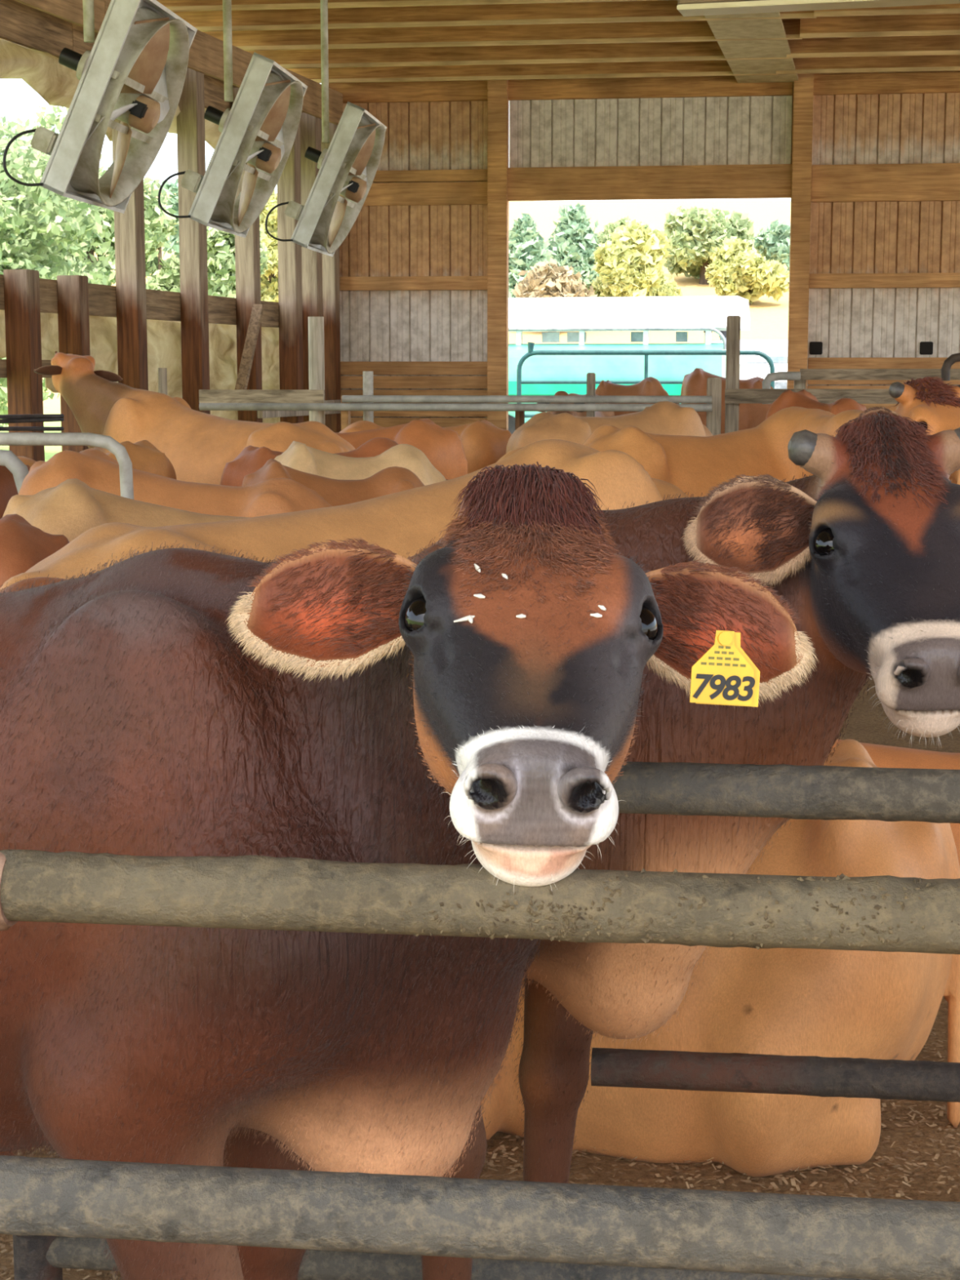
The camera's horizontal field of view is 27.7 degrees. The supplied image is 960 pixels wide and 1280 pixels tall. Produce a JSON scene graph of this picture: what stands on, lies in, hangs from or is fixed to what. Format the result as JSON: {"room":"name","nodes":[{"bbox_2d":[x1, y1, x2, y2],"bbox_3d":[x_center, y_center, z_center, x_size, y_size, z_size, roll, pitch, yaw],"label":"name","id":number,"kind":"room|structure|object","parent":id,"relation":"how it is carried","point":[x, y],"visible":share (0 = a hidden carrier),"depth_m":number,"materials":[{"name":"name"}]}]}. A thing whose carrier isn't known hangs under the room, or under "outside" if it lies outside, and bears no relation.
{"room":"farm building","nodes":[
{"label":"farm building","id":0,"kind":"room"},
{"bbox_2d":[0,0,342,461],"bbox_3d":[-3.956,-2.594,12.806,0.398,4.450,18.675,2,8,14],"label":"wall","id":1,"kind":"structure","parent":0,"point":[308,280],"depth_m":17.78,"materials":[{"name":"brown wood"}]},
{"bbox_2d":[0,310,6,358],"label":"curtain","id":2,"kind":"object","parent":1,"relation":"hanging from","point":[2,333],"depth_m":14.94,"materials":[{"name":"beige fabric"}]},
{"bbox_2d":[0,426,63,431],"bbox_3d":[-2.383,-1.070,9.846,0.021,0.045,0.880,4,9,24],"label":"rail","id":3,"kind":"object","parent":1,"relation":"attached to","point":[2,428],"visible":1,"depth_m":10.00,"materials":[{"name":"black metal"}]},
{"bbox_2d":[0,417,63,423],"bbox_3d":[-2.382,-1.108,9.841,0.021,0.022,0.880,4,9,24],"label":"rail","id":4,"kind":"object","parent":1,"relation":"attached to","point":[34,420],"visible":1,"depth_m":9.98,"materials":[{"name":"black metal"}]},
{"bbox_2d":[0,413,63,418],"bbox_3d":[-2.381,-1.130,9.838,0.021,0.032,0.880,4,9,24],"label":"rail","id":5,"kind":"object","parent":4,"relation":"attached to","point":[33,415],"visible":1,"depth_m":9.99,"materials":[{"name":"black metal"}]},
{"bbox_2d":[0,38,79,108],"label":"curtain","id":6,"kind":"object","parent":1,"relation":"hanging from","point":[49,78],"depth_m":15.21,"materials":[{"name":"beige fabric"}]},
{"bbox_2d":[40,312,58,360],"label":"curtain","id":7,"kind":"object","parent":1,"relation":"hanging from","point":[49,322],"depth_m":15.63,"materials":[{"name":"beige fabric"}]},
{"bbox_2d":[88,315,118,374],"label":"curtain","id":8,"kind":"object","parent":1,"relation":"hanging from","point":[103,330],"depth_m":16.56,"materials":[{"name":"beige fabric"}]},
{"bbox_2d":[146,319,182,398],"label":"curtain","id":9,"kind":"object","parent":1,"relation":"hanging from","point":[164,343],"depth_m":17.80,"materials":[{"name":"beige fabric"}]},
{"bbox_2d":[204,119,221,149],"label":"curtain","id":10,"kind":"object","parent":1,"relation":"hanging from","point":[212,134],"depth_m":18.81,"materials":[{"name":"beige fabric"}]},
{"bbox_2d":[208,323,237,389],"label":"curtain","id":11,"kind":"object","parent":1,"relation":"hanging from","point":[222,337],"depth_m":19.19,"materials":[{"name":"beige fabric"}]},
{"bbox_2d":[210,410,238,420],"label":"curtain","id":12,"kind":"object","parent":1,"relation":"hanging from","point":[230,415],"depth_m":19.43,"materials":[{"name":"beige fabric"}]},
{"bbox_2d":[261,326,279,389],"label":"curtain","id":13,"kind":"object","parent":1,"relation":"hanging from","point":[269,335],"depth_m":20.51,"materials":[{"name":"beige fabric"}]},
{"bbox_2d":[0,675,959,1279],"bbox_3d":[1.700,0.129,9.708,20.600,0.100,25.200,0,8,0],"label":"floor","id":14,"kind":"structure","parent":0,"point":[867,725],"depth_m":3.47,"materials":[{"name":"brown soil"}]},
{"bbox_2d":[0,449,28,493],"bbox_3d":[-1.839,-0.272,7.029,0.480,0.844,0.060,0,8,0],"label":"divider","id":15,"kind":"object","parent":14,"relation":"on","point":[8,459],"visible":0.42,"depth_m":6.96,"materials":[{"name":"grey metal"}]},
{"bbox_2d":[0,464,30,519],"bbox_3d":[-2.280,-0.170,7.447,1.243,1.106,0.583,0,8,0],"label":"cow","id":16,"kind":"object","parent":14,"relation":"on","point":[8,489],"visible":0.05,"depth_m":7.20},
{"bbox_2d":[0,514,69,587],"bbox_3d":[-1.706,0.204,4.989,1.406,1.034,0.585,-1,8,-8],"label":"cow","id":17,"kind":"object","parent":14,"relation":"on","point":[23,545],"visible":0.14,"depth_m":4.85},
{"bbox_2d":[0,432,133,499],"bbox_3d":[-1.465,-0.201,6.231,0.726,0.929,0.042,0,8,0],"label":"divider","id":18,"kind":"object","parent":14,"relation":"on","point":[108,442],"visible":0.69,"depth_m":6.16,"materials":[{"name":"grey metal"}]},
{"bbox_2d":[17,440,176,479],"bbox_3d":[-1.938,-0.334,8.601,1.316,1.104,0.586,2,8,17],"label":"cow","id":19,"kind":"object","parent":14,"relation":"on","point":[144,455],"visible":0.1,"depth_m":8.32},
{"bbox_2d":[2,478,319,542],"bbox_3d":[-0.595,0.071,5.748,1.658,1.092,0.586,-1,8,-5],"label":"cow","id":20,"kind":"object","parent":14,"relation":"on","point":[69,508],"visible":0.06,"depth_m":5.51},
{"bbox_2d":[158,368,167,395],"bbox_3d":[-1.982,-0.990,12.229,0.056,1.429,0.054,1,8,7],"label":"fence post","id":21,"kind":"object","parent":14,"relation":"on","point":[162,375],"visible":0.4,"depth_m":12.12,"materials":[{"name":"grey wood"}]},
{"bbox_2d":[17,448,332,517],"bbox_3d":[-0.810,-0.076,6.647,1.710,1.138,0.586,2,8,15],"label":"cow","id":22,"kind":"object","parent":14,"relation":"on","point":[92,467],"visible":0.18,"depth_m":6.53},
{"bbox_2d":[34,351,355,484],"bbox_3d":[-1.454,-0.681,9.675,2.218,1.512,0.709,6,10,37],"label":"cow","id":23,"kind":"object","parent":14,"relation":"on","point":[198,446],"visible":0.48,"depth_m":9.56},
{"bbox_2d":[307,316,324,424],"bbox_3d":[-1.300,-1.651,15.534,0.128,1.839,0.125,1,8,7],"label":"fence post","id":24,"kind":"object","parent":14,"relation":"on","point":[315,324],"visible":0.4,"depth_m":15.40,"materials":[{"name":"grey wood"}]},
{"bbox_2d":[199,389,324,403],"bbox_3d":[-1.650,-1.841,14.693,0.959,0.100,0.050,1,8,7],"label":"fence rail","id":25,"kind":"object","parent":24,"relation":"attached to","point":[206,396],"visible":1,"depth_m":14.67,"materials":[{"name":"grey wood"}]},
{"bbox_2d":[199,403,711,411],"bbox_3d":[-0.218,-1.799,15.022,3.994,0.060,0.060,1,8,7],"label":"fence rail","id":26,"kind":"object","parent":24,"relation":"attached to","point":[202,406],"visible":0.94,"depth_m":15.02,"materials":[{"name":"grey metal"}]},
{"bbox_2d":[342,395,711,403],"bbox_3d":[0.346,-1.851,14.944,2.855,0.056,0.056,1,8,7],"label":"fence rail","id":27,"kind":"object","parent":24,"relation":"attached to","point":[345,398],"visible":1,"depth_m":14.94,"materials":[{"name":"grey metal"}]},
{"bbox_2d":[241,458,424,506],"bbox_3d":[-0.353,-0.141,7.341,1.119,1.077,0.583,-1,8,-11],"label":"cow","id":28,"kind":"object","parent":14,"relation":"on","point":[390,480],"visible":0.12,"depth_m":7.16},
{"bbox_2d":[219,437,448,486],"bbox_3d":[-0.533,-0.361,8.786,1.332,1.103,0.586,-4,9,-25],"label":"cow","id":29,"kind":"object","parent":14,"relation":"on","point":[251,459],"visible":0.15,"depth_m":8.44},
{"bbox_2d":[0,439,688,591],"bbox_3d":[-0.061,0.127,4.827,2.494,1.231,0.738,-5,9,-31],"label":"cow","id":30,"kind":"object","parent":14,"relation":"on","point":[402,522],"visible":0.15,"depth_m":4.52},
{"bbox_2d":[340,395,351,430],"bbox_3d":[-1.066,-1.335,15.496,0.058,1.223,0.120,1,8,7],"label":"fence post","id":31,"kind":"object","parent":14,"relation":"on","point":[345,415],"visible":0.06,"depth_m":15.38,"materials":[{"name":"brown wood"}]},
{"bbox_2d":[274,440,446,485],"bbox_3d":[-0.355,-0.259,8.027,1.064,1.121,0.588,-2,8,-11],"label":"cow","id":32,"kind":"object","parent":14,"relation":"on","point":[299,456],"visible":0.21,"depth_m":7.83},
{"bbox_2d":[362,371,373,422],"bbox_3d":[-0.894,-1.446,15.611,0.084,1.412,0.082,1,8,7],"label":"fence post","id":33,"kind":"object","parent":14,"relation":"on","point":[368,415],"visible":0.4,"depth_m":15.50,"materials":[{"name":"grey wood"}]},
{"bbox_2d":[334,418,467,479],"bbox_3d":[-0.925,-0.626,10.570,1.784,1.152,0.587,2,8,12],"label":"cow","id":34,"kind":"object","parent":14,"relation":"on","point":[444,448],"visible":0.13,"depth_m":10.25},
{"bbox_2d":[0,461,819,1279],"bbox_3d":[-0.661,0.440,2.282,2.125,1.328,0.719,4,9,27],"label":"cow","id":35,"kind":"object","parent":14,"relation":"on","point":[475,701],"visible":0.91,"depth_m":1.90},
{"bbox_2d":[689,630,759,706],"bbox_3d":[0.207,0.024,1.647,0.061,0.066,0.020,0,8,-3],"label":"ear tag","id":36,"kind":"object","parent":35,"relation":"attached to","point":[725,675],"visible":1,"depth_m":1.64,"materials":[{"name":"yellow plastic"}]},
{"bbox_2d":[339,419,511,473],"bbox_3d":[-0.576,-0.850,12.357,1.701,1.097,0.586,2,8,13],"label":"cow","id":37,"kind":"object","parent":14,"relation":"on","point":[484,443],"visible":0.12,"depth_m":11.98},
{"bbox_2d":[0,848,959,1279],"bbox_3d":[-0.068,0.652,1.604,2.780,1.072,0.195,1,8,7],"label":"fence rail","id":38,"kind":"object","parent":14,"relation":"on","point":[615,1225],"visible":0.99,"depth_m":1.52,"materials":[{"name":"grey metal"}]},
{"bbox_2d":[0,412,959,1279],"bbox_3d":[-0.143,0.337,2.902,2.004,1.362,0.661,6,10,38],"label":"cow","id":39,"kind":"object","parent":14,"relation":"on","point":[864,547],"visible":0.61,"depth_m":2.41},
{"bbox_2d":[0,995,959,1279],"bbox_3d":[0.500,0.858,3.953,4.218,0.024,2.820,0,8,0],"label":"straw","id":40,"kind":"object","parent":14,"relation":"on","point":[900,1193],"visible":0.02,"depth_m":3.42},
{"bbox_2d":[13,1047,959,1279],"bbox_3d":[0.358,0.798,2.719,2.078,0.478,0.119,1,8,6],"label":"fence","id":41,"kind":"object","parent":14,"relation":"on","point":[36,1257],"visible":0.65,"depth_m":2.71,"materials":[{"name":"grey metal"}]},
{"bbox_2d":[515,411,524,430],"bbox_3d":[0.318,-1.304,15.527,0.064,1.153,0.120,1,8,7],"label":"fence post","id":42,"kind":"object","parent":14,"relation":"on","point":[519,415],"visible":0.02,"depth_m":15.41,"materials":[{"name":"brown wood"}]},
{"bbox_2d":[539,391,614,417],"bbox_3d":[0.802,-1.660,17.780,0.668,1.243,2.318,2,8,13],"label":"cow","id":43,"kind":"object","parent":14,"relation":"on","point":[597,414],"visible":0.05,"depth_m":17.31},
{"bbox_2d":[586,373,595,417],"bbox_3d":[0.934,-1.552,16.424,0.068,1.399,0.120,1,8,7],"label":"fence post","id":44,"kind":"object","parent":14,"relation":"on","point":[591,377],"visible":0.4,"depth_m":16.29,"materials":[{"name":"grey wood"}]},
{"bbox_2d":[506,400,712,453],"bbox_3d":[0.966,-0.805,11.607,1.975,1.229,0.650,-6,10,-36],"label":"cow","id":45,"kind":"object","parent":14,"relation":"on","point":[664,417],"visible":0.23,"depth_m":11.28},
{"bbox_2d":[595,377,679,416],"bbox_3d":[1.601,-1.879,18.947,1.107,1.359,0.586,3,8,21],"label":"cow","id":46,"kind":"object","parent":14,"relation":"on","point":[649,386],"visible":0.2,"depth_m":18.79},
{"bbox_2d":[706,377,721,435],"bbox_3d":[1.819,-1.361,15.177,0.113,1.362,0.140,1,8,7],"label":"fence post","id":47,"kind":"object","parent":14,"relation":"on","point":[713,385],"visible":0.4,"depth_m":15.05,"materials":[{"name":"grey wood"}]},
{"bbox_2d":[480,738,959,1177],"bbox_3d":[0.098,0.546,3.696,1.612,0.710,0.780,1,8,7],"label":"cow","id":48,"kind":"object","parent":14,"relation":"on","point":[877,1005],"visible":0.3,"depth_m":3.37},
{"bbox_2d":[680,368,773,434],"bbox_3d":[2.792,-2.117,20.335,1.402,1.446,0.593,2,8,16],"label":"cow","id":49,"kind":"object","parent":14,"relation":"on","point":[751,415],"visible":0.13,"depth_m":20.15},
{"bbox_2d":[724,315,740,433],"bbox_3d":[2.027,-1.674,15.662,0.110,1.849,0.160,1,8,7],"label":"fence post","id":50,"kind":"object","parent":14,"relation":"on","point":[733,322],"visible":0.48,"depth_m":15.51,"materials":[{"name":"grey wood"}]},
{"bbox_2d":[724,388,899,404],"bbox_3d":[3.451,-1.911,15.249,3.038,0.115,0.050,1,8,7],"label":"fence rail","id":51,"kind":"object","parent":50,"relation":"attached to","point":[862,396],"visible":0.56,"depth_m":15.32,"materials":[{"name":"grey wood"}]},
{"bbox_2d":[941,352,959,381],"bbox_3d":[3.866,-2.172,15.448,0.400,0.225,0.070,0,8,0],"label":"pipe","id":52,"kind":"object","parent":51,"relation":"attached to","point":[952,359],"visible":0.96,"depth_m":15.42,"materials":[{"name":"metal"}]},
{"bbox_2d":[582,376,959,497],"bbox_3d":[0.926,-0.072,5.686,1.113,1.387,1.534,-3,9,-23],"label":"cow","id":53,"kind":"object","parent":14,"relation":"on","point":[695,464],"visible":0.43,"depth_m":5.86},
{"bbox_2d":[612,761,959,823],"bbox_3d":[0.687,0.616,1.966,1.245,1.044,0.070,1,8,7],"label":"rail","id":54,"kind":"object","parent":14,"relation":"on","point":[826,793],"visible":0.75,"depth_m":1.93,"materials":[{"name":"grey metal"}]},
{"bbox_2d":[793,379,805,388],"bbox_3d":[2.669,-1.522,16.309,0.094,1.372,0.120,1,8,7],"label":"fence post","id":55,"kind":"object","parent":14,"relation":"on","point":[801,384],"visible":0.02,"depth_m":16.17,"materials":[{"name":"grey wood"}]},
{"bbox_2d":[765,389,866,419],"bbox_3d":[2.402,-1.029,13.030,0.586,1.286,1.070,-7,10,-40],"label":"cow","id":56,"kind":"object","parent":14,"relation":"on","point":[802,398],"visible":0.12,"depth_m":13.10},
{"bbox_2d":[831,738,959,866],"bbox_3d":[1.381,0.495,4.752,1.842,0.545,0.680,2,8,11],"label":"cow","id":57,"kind":"object","parent":14,"relation":"on","point":[882,756],"visible":0.05,"depth_m":4.73},
{"bbox_2d":[156,0,959,83],"bbox_3d":[1.900,-4.525,9.068,20.200,0.365,26.000,0,8,0],"label":"ceiling","id":58,"kind":"structure","parent":0,"point":[370,41],"depth_m":18.52,"materials":[{"name":"brown wood"}]},
{"bbox_2d":[2,0,197,213],"bbox_3d":[-2.021,-3.506,10.619,0.796,2.227,1.188,1,8,10],"label":"fan","id":59,"kind":"object","parent":58,"relation":"hanging from","point":[133,73],"visible":1,"depth_m":10.38,"materials":[{"name":"grey metal"}]},
{"bbox_2d":[157,0,307,238],"bbox_3d":[-1.598,-3.843,12.995,0.796,2.206,1.188,1,8,10],"label":"fan","id":60,"kind":"object","parent":58,"relation":"hanging from","point":[260,129],"visible":1,"depth_m":12.62,"materials":[{"name":"grey metal"}]},
{"bbox_2d":[265,0,386,257],"bbox_3d":[-1.155,-4.158,15.273,0.796,2.204,1.188,1,8,10],"label":"fan","id":61,"kind":"object","parent":58,"relation":"hanging from","point":[340,190],"visible":1,"depth_m":14.87,"materials":[{"name":"grey metal"}]},
{"bbox_2d":[676,0,959,16],"bbox_3d":[1.644,-3.534,8.397,1.552,1.526,0.180,2,8,15],"label":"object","id":62,"kind":"object","parent":58,"relation":"hanging from","point":[686,7],"visible":1,"depth_m":8.55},
{"bbox_2d":[320,71,959,430],"bbox_3d":[3.548,-3.924,21.124,10.833,4.820,0.249,1,8,7],"label":"wall","id":63,"kind":"structure","parent":0,"point":[868,164],"depth_m":21.21,"materials":[{"name":"wood"}]},
{"bbox_2d":[800,368,959,380],"bbox_3d":[3.880,-2.154,15.766,2.538,0.090,0.050,1,8,7],"label":"fence rail","id":64,"kind":"object","parent":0,"point":[806,374],"visible":1,"depth_m":15.83,"materials":[{"name":"grey wood"}]},
{"bbox_2d":[762,371,800,404],"bbox_3d":[2.456,-2.058,15.868,0.308,0.262,0.070,0,8,0],"label":"pipe","id":65,"kind":"object","parent":64,"relation":"attached to","point":[780,375],"visible":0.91,"depth_m":15.83,"materials":[{"name":"grey metal"}]},
{"label":"outside","id":66,"kind":"structure","parent":0,"visible":0},
{"bbox_2d":[0,185,791,461],"bbox_3d":[0.000,-27.798,97.118,260.000,31.657,320.000,0,8,0],"label":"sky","id":67,"kind":"structure","parent":66,"point":[769,317],"depth_m":122.05,"materials":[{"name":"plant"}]},
{"bbox_2d":[0,114,115,426],"bbox_3d":[-7.526,-5.572,29.405,4.383,6.274,4.843,-5,9,-30],"label":"leafy tree","id":68,"kind":"object","parent":67,"relation":"on","point":[25,218],"visible":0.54,"depth_m":28.41,"materials":[{"name":"green plant"}]},
{"bbox_2d":[23,104,177,288],"bbox_3d":[-7.356,-6.805,36.413,3.006,6.450,2.967,4,9,27],"label":"leafy tree","id":69,"kind":"object","parent":67,"relation":"on","point":[152,208],"visible":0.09,"depth_m":36.11,"materials":[{"name":"green plant"}]},
{"bbox_2d":[144,208,180,292],"bbox_3d":[-7.596,-7.825,46.328,1.995,4.833,1.901,0,8,0],"label":"leafy tree","id":70,"kind":"object","parent":67,"relation":"on","point":[165,274],"visible":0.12,"depth_m":46.13,"materials":[{"name":"green plant"}]},
{"bbox_2d":[155,178,179,260],"bbox_3d":[-7.432,-9.039,49.210,1.680,5.993,1.497,2,8,12],"label":"leafy tree","id":71,"kind":"object","parent":67,"relation":"on","point":[171,188],"visible":0.08,"depth_m":48.74,"materials":[{"name":"green plant"}]},
{"bbox_2d":[206,215,271,297],"bbox_3d":[-5.918,-8.012,45.475,1.874,5.574,1.949,-3,8,-22],"label":"leafy tree","id":72,"kind":"object","parent":67,"relation":"on","point":[221,276],"visible":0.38,"depth_m":44.78,"materials":[{"name":"green plant"}]},
{"bbox_2d":[259,190,278,302],"bbox_3d":[-5.709,-9.897,54.164,1.773,5.448,1.940,0,8,0],"label":"leafy tree","id":73,"kind":"object","parent":67,"relation":"on","point":[268,289],"visible":0.19,"depth_m":53.60,"materials":[{"name":"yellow plant"}]},
{"bbox_2d":[508,213,552,297],"bbox_3d":[1.579,-13.831,71.810,3.171,3.802,3.088,2,8,17],"label":"pine tree","id":74,"kind":"object","parent":67,"relation":"on","point":[526,247],"visible":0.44,"depth_m":71.15,"materials":[{"name":"green plant"}]},
{"bbox_2d":[511,257,597,332],"bbox_3d":[2.572,-11.609,66.094,2.623,2.751,2.392,-5,9,-32],"label":"leafy tree","id":75,"kind":"object","parent":67,"relation":"on","point":[545,281],"visible":0.53,"depth_m":65.50,"materials":[{"name":"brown plant"}]},
{"bbox_2d":[545,202,601,288],"bbox_3d":[3.777,-15.749,78.558,3.606,3.797,3.504,0,8,0],"label":"pine tree","id":76,"kind":"object","parent":67,"relation":"on","point":[573,242],"visible":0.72,"depth_m":77.81,"materials":[{"name":"green plant"}]},
{"bbox_2d":[596,215,648,244],"bbox_3d":[6.349,-17.232,84.449,3.493,2.396,3.134,0,8,0],"label":"leafy tree","id":77,"kind":"object","parent":67,"relation":"on","point":[609,228],"visible":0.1,"depth_m":84.03,"materials":[{"name":"green plant"}]},
{"bbox_2d":[508,295,750,434],"bbox_3d":[1.862,-4.172,31.161,4.610,2.562,2.860,2,8,13],"label":"building","id":78,"kind":"structure","parent":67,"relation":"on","point":[640,316],"depth_m":29.89,"materials":[{"name":"teal paint"}]},
{"bbox_2d":[588,218,683,297],"bbox_3d":[5.428,-12.708,67.851,3.384,3.881,3.315,0,8,0],"label":"leafy tree","id":79,"kind":"object","parent":67,"relation":"on","point":[630,264],"visible":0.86,"depth_m":66.86,"materials":[{"name":"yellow plant"}]},
{"bbox_2d":[516,342,774,417],"bbox_3d":[2.083,-2.816,24.575,3.264,1.883,0.089,1,8,7],"label":"gate","id":80,"kind":"object","parent":67,"relation":"on","point":[531,353],"visible":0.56,"depth_m":24.51,"materials":[{"name":"teal metal"}]},
{"bbox_2d":[662,204,754,284],"bbox_3d":[9.339,-16.138,79.752,3.855,3.451,4.012,0,8,0],"label":"leafy tree","id":81,"kind":"object","parent":67,"relation":"on","point":[695,233],"visible":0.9,"depth_m":78.57,"materials":[{"name":"green plant"}]},
{"bbox_2d":[703,330,787,388],"bbox_3d":[5.059,-5.116,37.740,1.965,2.386,6.800,-1,8,-8],"label":"truck","id":82,"kind":"object","parent":67,"relation":"on","point":[750,366],"visible":0.02,"depth_m":35.03,"materials":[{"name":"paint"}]},
{"bbox_2d":[774,382,786,388],"bbox_3d":[5.589,-4.377,34.492,1.400,0.405,0.080,-1,8,-8],"label":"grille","id":83,"kind":"object","parent":82,"relation":"attached to","point":[777,384],"depth_m":34.40,"materials":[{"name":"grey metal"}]},
{"bbox_2d":[704,236,789,305],"bbox_3d":[10.336,-13.930,73.847,3.228,2.801,3.254,3,8,20],"label":"leafy tree","id":84,"kind":"object","parent":67,"relation":"on","point":[735,268],"visible":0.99,"depth_m":73.00,"materials":[{"name":"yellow plant"}]},
{"bbox_2d":[752,218,790,288],"bbox_3d":[12.359,-15.538,78.587,2.841,2.947,3.282,0,8,0],"label":"leafy tree","id":85,"kind":"object","parent":67,"relation":"on","point":[772,242],"visible":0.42,"depth_m":77.75,"materials":[{"name":"green plant"}]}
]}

